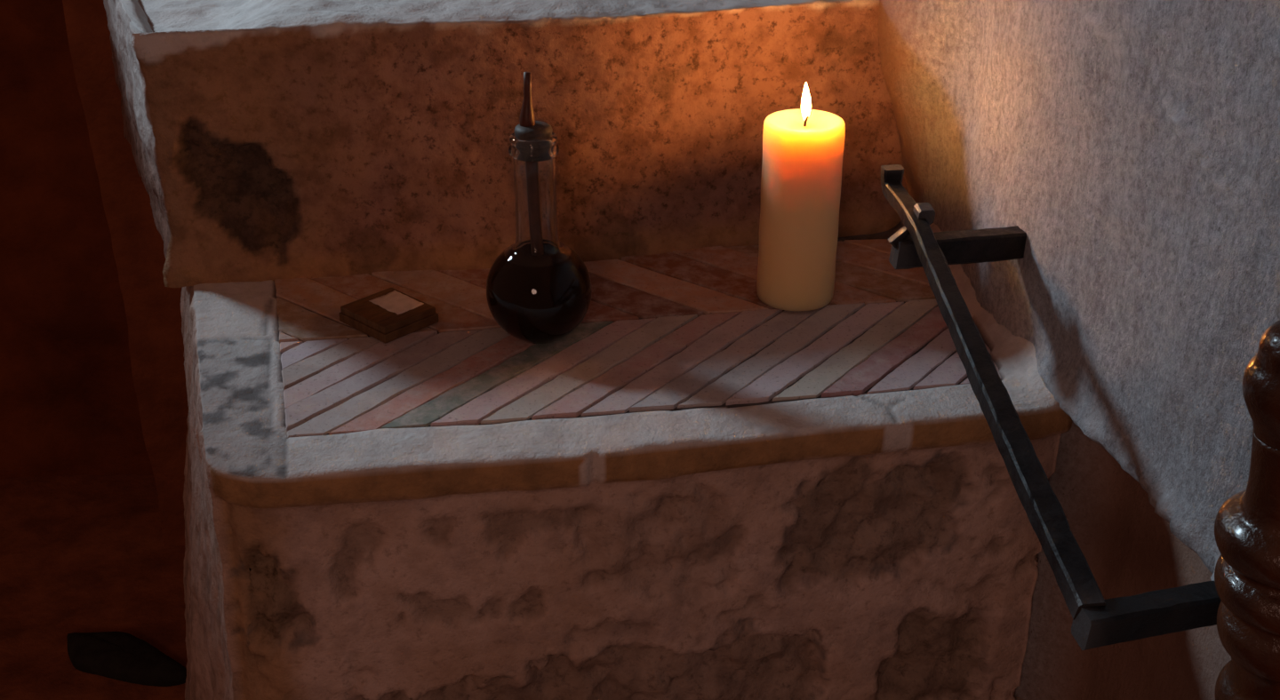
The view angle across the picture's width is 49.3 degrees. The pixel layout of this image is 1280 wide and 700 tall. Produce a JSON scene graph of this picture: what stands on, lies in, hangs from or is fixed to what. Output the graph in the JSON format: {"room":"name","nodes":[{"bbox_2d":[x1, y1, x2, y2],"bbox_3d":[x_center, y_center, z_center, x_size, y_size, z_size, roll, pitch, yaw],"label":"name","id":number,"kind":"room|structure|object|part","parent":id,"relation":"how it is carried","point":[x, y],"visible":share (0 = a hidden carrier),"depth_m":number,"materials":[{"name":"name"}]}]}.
{"room":"old stone stairwell","nodes":[
{"label":"old stone stairwell","id":0,"kind":"room"},
{"bbox_2d":[0,0,153,479],"bbox_3d":[-1.400,-0.218,2.112,1.600,1.020,0.055,0,27,0],"label":"wall","id":1,"kind":"structure","parent":0,"point":[69,405],"depth_m":2.17,"materials":[{"name":"paint"}]},
{"bbox_2d":[0,474,187,699],"bbox_3d":[-0.700,0.725,1.323,3.000,0.027,2.500,0,27,0],"label":"floor","id":2,"kind":"structure","parent":0,"point":[79,554],"depth_m":2.08,"materials":[{"name":"wood"}]},
{"bbox_2d":[66,632,186,687],"bbox_3d":[-0.698,0.418,1.892,0.209,0.038,0.074,9,28,17],"label":"flat stone","id":3,"kind":"object","parent":2,"relation":"on","point":[119,656],"visible":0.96,"depth_m":1.87,"materials":[{"name":"stone"}]},
{"bbox_2d":[180,220,1072,699],"bbox_3d":[-0.100,0.271,1.383,0.858,0.751,0.508,-4,27,-7],"label":"stair tread","id":4,"kind":"structure","parent":2,"relation":"on","point":[701,489],"depth_m":1.10,"materials":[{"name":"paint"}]},
{"bbox_2d":[338,288,438,343],"bbox_3d":[-0.216,-0.031,1.198,0.064,0.015,0.058,23,35,37],"label":"box","id":5,"kind":"object","parent":4,"relation":"on","point":[387,316],"visible":1,"depth_m":1.19,"materials":[{"name":"brown wood"}]},
{"bbox_2d":[103,0,908,287],"bbox_3d":[-0.147,-0.290,1.470,0.893,0.240,0.486,-4,27,-7],"label":"stair step","id":6,"kind":"structure","parent":4,"relation":"on","point":[269,140],"depth_m":1.27,"materials":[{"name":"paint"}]},
{"bbox_2d":[485,71,591,343],"bbox_3d":[-0.084,-0.114,1.129,0.088,0.226,0.088,0,27,0],"label":"glass bottle","id":7,"kind":"object","parent":4,"relation":"on","point":[539,291],"visible":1,"depth_m":1.12,"materials":[{"name":"black"}]},
{"bbox_3d":[-0.089,-0.195,1.088,0.012,0.044,0.012,0,27,0],"label":"spout","id":8,"kind":"part","parent":7,"relation":"part of","materials":[{"name":"glass"}]},
{"bbox_2d":[756,82,845,311],"bbox_3d":[0.139,-0.135,1.204,0.069,0.196,0.069,0,27,0],"label":"pillar candle","id":9,"kind":"object","parent":4,"relation":"on","point":[802,165],"visible":1,"depth_m":1.18,"materials":[{"name":"beige wax"}]},
{"bbox_3d":[0.046,0.620,1.069,0.710,0.414,0.619,0,27,0],"label":"stair landing","id":10,"kind":"structure","parent":2,"relation":"on","visible":0},
{"bbox_2d":[1214,320,1279,699],"bbox_3d":[0.307,0.260,0.671,0.138,0.606,0.064,-1,27,-2],"label":"turned post","id":11,"kind":"object","parent":10,"relation":"on","point":[1247,524],"visible":1,"depth_m":0.57,"materials":[{"name":"brown wood"}]},
{"bbox_2d":[62,0,188,546],"bbox_3d":[-0.430,-0.152,1.917,0.600,1.020,0.034,0,27,0],"label":"wall","id":12,"kind":"structure","parent":0,"point":[154,319],"depth_m":1.95,"materials":[{"name":"paint"}]},
{"bbox_2d":[877,0,1279,699],"bbox_3d":[0.359,-0.093,1.197,0.228,1.611,1.945,-5,27,-9],"label":"wall","id":13,"kind":"structure","parent":0,"point":[1134,145],"depth_m":0.99,"materials":[{"name":"white paint"}]},
{"bbox_2d":[880,164,1221,650],"bbox_3d":[0.283,0.014,0.974,0.145,0.154,0.437,-4,27,-7],"label":"handrail","id":14,"kind":"object","parent":13,"relation":"attached to","point":[1098,622],"visible":0.87,"depth_m":0.90,"materials":[{"name":"black metal"}]}
]}

